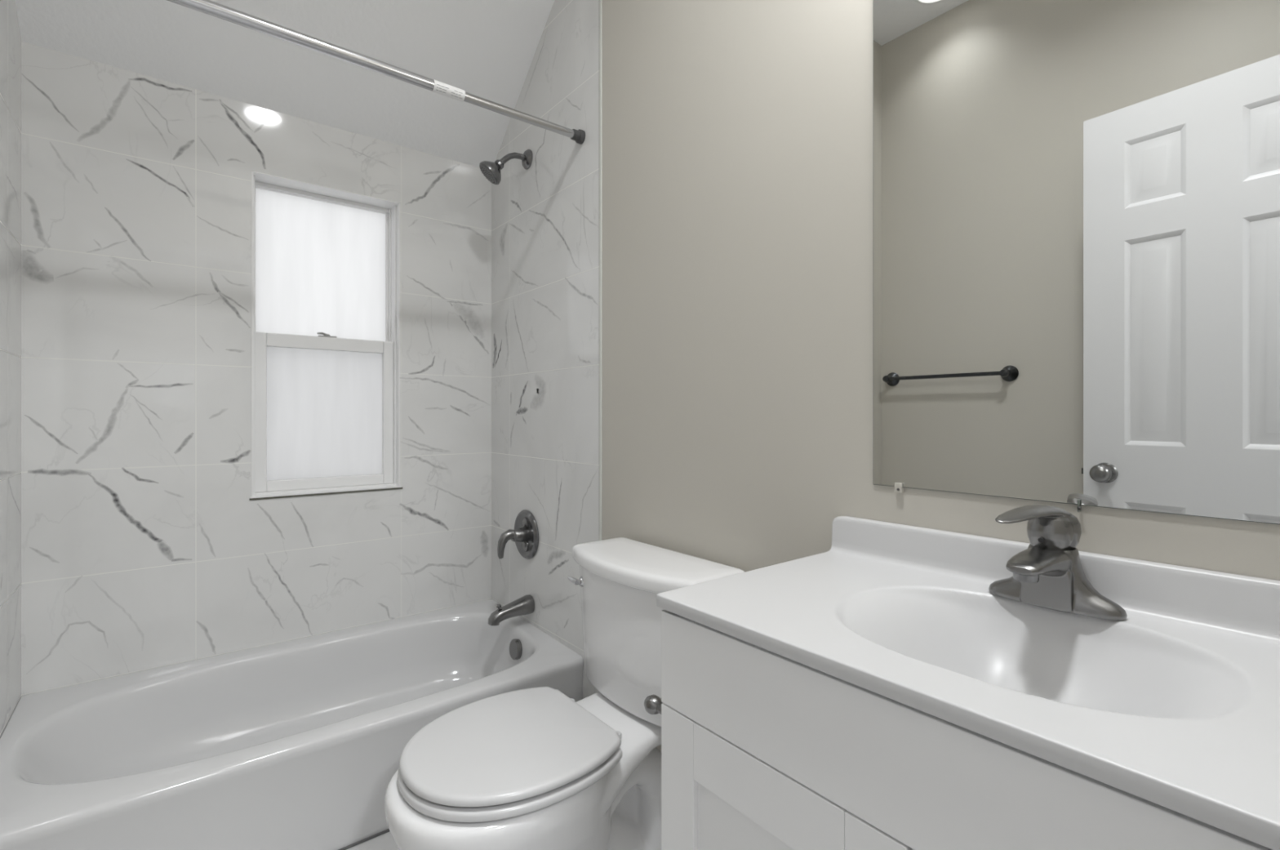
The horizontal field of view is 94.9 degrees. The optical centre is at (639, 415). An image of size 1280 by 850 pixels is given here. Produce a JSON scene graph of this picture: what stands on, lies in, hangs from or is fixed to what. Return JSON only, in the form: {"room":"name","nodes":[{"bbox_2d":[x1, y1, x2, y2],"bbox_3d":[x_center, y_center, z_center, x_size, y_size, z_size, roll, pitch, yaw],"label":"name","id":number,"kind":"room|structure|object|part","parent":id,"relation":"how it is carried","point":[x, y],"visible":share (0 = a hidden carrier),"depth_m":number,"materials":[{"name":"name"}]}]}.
{"room":"bathroom","nodes":[
{"label":"bathroom","id":0,"kind":"room"},
{"bbox_2d":[0,0,21,737],"bbox_3d":[-1.117,-0.371,0.523,0.450,2.902,2.420,0,0,-38],"label":"wall","id":1,"kind":"structure","parent":0,"point":[10,33],"depth_m":1.50,"materials":[{"name":"tile"}]},
{"bbox_2d":[21,41,491,696],"bbox_3d":[-1.205,0.028,2.095,1.570,2.104,0.150,0,0,-38],"label":"wall","id":2,"kind":"structure","parent":0,"point":[145,545],"depth_m":1.84,"materials":[{"name":"tile"}]},
{"bbox_2d":[249,170,402,500],"bbox_3d":[-1.141,-0.264,2.143,0.487,1.087,0.154,0,0,-38],"label":"window","id":3,"kind":"structure","parent":2,"relation":"in","point":[326,260],"depth_m":2.14,"materials":[{"name":"glass"}]},
{"bbox_3d":[-1.163,-0.527,2.170,0.445,0.535,0.001,0,0,-38],"label":"pane","id":4,"kind":"part","parent":3,"relation":"part of","materials":[{"name":"white glass"}]},
{"bbox_3d":[-1.162,-0.521,2.167,0.455,0.552,0.030,0,0,-38],"label":"sash","id":5,"kind":"part","parent":3,"relation":"part of","materials":[{"name":"glass"}]},
{"bbox_3d":[-1.133,-0.011,2.132,0.449,0.543,0.030,0,0,-38],"label":"sash","id":6,"kind":"part","parent":3,"relation":"part of","materials":[{"name":"glass"}]},
{"bbox_3d":[-1.136,-0.005,2.136,0.389,0.473,0.001,0,0,-38],"label":"pane","id":7,"kind":"part","parent":3,"relation":"part of","materials":[{"name":"white glass"}]},
{"bbox_3d":[-1.104,0.271,2.096,0.481,0.006,0.034,0,0,-38],"label":"sill","id":8,"kind":"part","parent":3,"relation":"part of","materials":[{"name":"plastic"}]},
{"bbox_2d":[15,0,554,167],"bbox_3d":[-0.503,-1.465,0.947,1.940,0.914,2.560,0,0,-38],"label":"ceiling","id":9,"kind":"structure","parent":0,"point":[486,49],"depth_m":1.94,"materials":[{"name":"white paint"}]},
{"bbox_2d":[346,831,398,849],"bbox_3d":[-0.544,1.130,0.998,1.940,0.100,2.690,0,0,-38],"label":"floor","id":10,"kind":"structure","parent":0,"point":[385,841],"depth_m":1.48,"materials":[{"name":"beige tile"}]},
{"bbox_2d":[0,599,583,849],"bbox_3d":[-0.935,0.924,1.755,1.368,0.312,0.716,0,0,-38],"label":"bathtub","id":11,"kind":"object","parent":10,"relation":"on","point":[298,744],"visible":0.8,"depth_m":1.57,"materials":[{"name":"ceramic"}]},
{"bbox_3d":[-0.445,0.840,2.111,0.029,0.072,0.072,0,0,-38],"label":"overflow plate","id":12,"kind":"part","parent":11,"relation":"part of","materials":[{"name":"silver metal"}]},
{"bbox_2d":[384,537,745,849],"bbox_3d":[-0.181,0.715,1.305,0.718,0.730,0.480,0,0,-38],"label":"toilet","id":13,"kind":"object","parent":10,"relation":"on","point":[534,768],"visible":0.91,"depth_m":1.25,"materials":[{"name":"ceramic"}]},
{"bbox_3d":[-0.283,0.705,1.225,0.411,0.018,0.392,0,0,-38],"label":"seat","id":14,"kind":"part","parent":13,"relation":"part of","materials":[{"name":"plastic"}]},
{"bbox_3d":[-0.283,0.679,1.225,0.405,0.018,0.386,0,0,-38],"label":"seat lid","id":15,"kind":"part","parent":13,"relation":"part of","materials":[{"name":"plastic"}]},
{"bbox_3d":[-0.189,0.891,1.299,0.699,0.378,0.377,0,0,-38],"label":"bowl","id":16,"kind":"part","parent":13,"relation":"part of","materials":[{"name":"ceramic"}]},
{"bbox_3d":[-0.165,0.440,1.558,0.065,0.027,0.035,0,0,10],"label":"flush lever","id":17,"kind":"part","parent":13,"relation":"part of","materials":[{"name":"silver metal"}]},
{"bbox_3d":[0.014,0.541,1.460,0.207,0.310,0.420,0,0,-38],"label":"tank","id":18,"kind":"part","parent":13,"relation":"part of","materials":[{"name":"ceramic"}]},
{"bbox_3d":[0.011,0.370,1.458,0.227,0.040,0.480,0,0,-38],"label":"tank lid","id":19,"kind":"part","parent":13,"relation":"part of","materials":[{"name":"ceramic"}]},
{"bbox_2d":[661,609,1272,849],"bbox_3d":[0.455,0.683,0.730,0.467,0.793,0.772,0,0,-38],"label":"vanity cabinet","id":20,"kind":"object","parent":10,"relation":"on","point":[762,748],"visible":0.65,"depth_m":0.65,"materials":[{"name":"white paint"}]},
{"bbox_2d":[644,694,662,714],"bbox_3d":[0.094,0.468,0.982,0.188,0.036,0.071,0,0,-38],"label":"toilet paper holder","id":21,"kind":"object","parent":20,"relation":"attached to","point":[652,703],"visible":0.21,"depth_m":0.94,"materials":[{"name":"silver metal"}]},
{"bbox_3d":[0.160,0.707,0.747,0.010,0.392,0.247,0,0,-38],"label":"door panel","id":22,"kind":"part","parent":20,"relation":"part of","materials":[{"name":"white paint"}]},
{"bbox_3d":[0.157,0.707,0.744,0.020,0.546,0.379,0,0,-38],"label":"door","id":23,"kind":"part","parent":20,"relation":"part of","materials":[{"name":"white paint"}]},
{"bbox_2d":[656,515,1279,849],"bbox_3d":[0.453,0.292,0.726,0.477,0.185,0.782,0,0,-38],"label":"countertop","id":24,"kind":"structure","parent":20,"relation":"on","point":[1174,704],"depth_m":0.73,"materials":[{"name":"white stone"}]},
{"bbox_2d":[988,504,1127,620],"bbox_3d":[0.551,0.197,0.805,0.160,0.141,0.164,0,0,-38],"label":"faucet","id":25,"kind":"object","parent":24,"relation":"on","point":[1048,574],"visible":1,"depth_m":0.80,"materials":[{"name":"silver metal"}]},
{"bbox_3d":[0.545,0.158,0.819,0.158,0.063,0.055,0,0,-19],"label":"lever handle","id":26,"kind":"part","parent":25,"relation":"part of","materials":[{"name":"silver metal"}]},
{"bbox_2d":[491,0,1279,752],"bbox_3d":[0.178,-0.371,1.552,0.120,2.902,2.420,0,0,-38],"label":"wall","id":27,"kind":"structure","parent":0,"point":[737,135],"depth_m":1.50,"materials":[{"name":"paint"}]},
{"bbox_2d":[166,0,585,144],"bbox_3d":[-0.725,-0.906,1.491,1.369,0.043,0.043,0,0,-38],"label":"shower curtain rod","id":28,"kind":"object","parent":27,"relation":"attached to","point":[216,10],"visible":1,"depth_m":1.49,"materials":[{"name":"metal"}]},
{"bbox_2d":[479,149,533,184],"bbox_3d":[-0.500,-0.918,2.159,0.185,0.156,0.096,0,0,-38],"label":"shower fixture","id":29,"kind":"object","parent":27,"relation":"attached to","point":[491,171],"visible":1,"depth_m":2.13,"materials":[{"name":"silver metal"}]},
{"bbox_3d":[-0.469,-0.938,2.168,0.125,0.071,0.021,0,0,-38],"label":"shower arm","id":30,"kind":"part","parent":29,"relation":"part of","materials":[{"name":"silver metal"}]},
{"bbox_2d":[488,594,534,625],"bbox_3d":[-0.473,0.709,2.140,0.165,0.079,0.068,0,0,-38],"label":"tub spout","id":31,"kind":"object","parent":27,"relation":"attached to","point":[525,605],"visible":1,"depth_m":2.13,"materials":[{"name":"silver metal"}]},
{"bbox_3d":[-0.507,0.695,2.113,0.018,0.027,0.018,0,0,-38],"label":"diverter knob","id":32,"kind":"part","parent":31,"relation":"part of","materials":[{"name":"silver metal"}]},
{"bbox_2d":[497,509,538,559],"bbox_3d":[-0.470,0.448,2.177,0.116,0.184,0.184,0,0,-38],"label":"shower valve","id":33,"kind":"object","parent":27,"relation":"attached to","point":[525,534],"visible":1,"depth_m":2.17,"materials":[{"name":"silver metal"}]},
{"bbox_3d":[-0.472,0.473,2.175,0.110,0.106,0.056,0,0,-38],"label":"lever handle","id":34,"kind":"part","parent":33,"relation":"part of","materials":[{"name":"silver metal"}]},
{"bbox_3d":[-0.431,0.448,2.208,0.016,0.184,0.184,0,0,-38],"label":"trim plate","id":35,"kind":"part","parent":33,"relation":"part of","materials":[{"name":"silver metal"}]},
{"bbox_2d":[599,0,601,540],"bbox_3d":[-0.123,-0.371,1.831,0.004,2.902,0.010,0,0,-38],"label":"trim","id":36,"kind":"structure","parent":27,"relation":"attached to","point":[600,1],"depth_m":1.83,"materials":[{"name":"tile"}]},
{"bbox_2d":[894,482,903,493],"bbox_3d":[0.474,0.133,1.075,0.011,0.018,0.014,0,0,-38],"label":"mirror clip","id":37,"kind":"object","parent":27,"relation":"attached to","point":[898,486],"visible":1,"depth_m":1.07,"materials":[{"name":"clear plastic"}]},
{"bbox_2d":[826,515,1279,645],"bbox_3d":[0.625,0.240,0.862,0.038,0.081,0.780,0,0,-38],"label":"backsplash","id":38,"kind":"structure","parent":27,"relation":"attached to","point":[1246,606],"depth_m":0.81,"materials":[{"name":"white stone"}]},
{"bbox_2d":[872,0,1279,524],"bbox_3d":[0.657,-0.404,0.850,0.004,1.072,0.684,0,0,-38],"label":"wall mirror","id":39,"kind":"object","parent":27,"relation":"attached to","point":[1076,203],"visible":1,"depth_m":0.86,"materials":[{"name":"clear glass"}]},
{"bbox_2d":[1076,499,1081,511],"bbox_3d":[0.644,0.133,0.860,0.011,0.018,0.005,0,0,-38],"label":"mirror clip","id":40,"kind":"object","parent":27,"relation":"attached to","point":[1079,507],"visible":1,"depth_m":0.86,"materials":[{"name":"clear plastic"}]}
]}

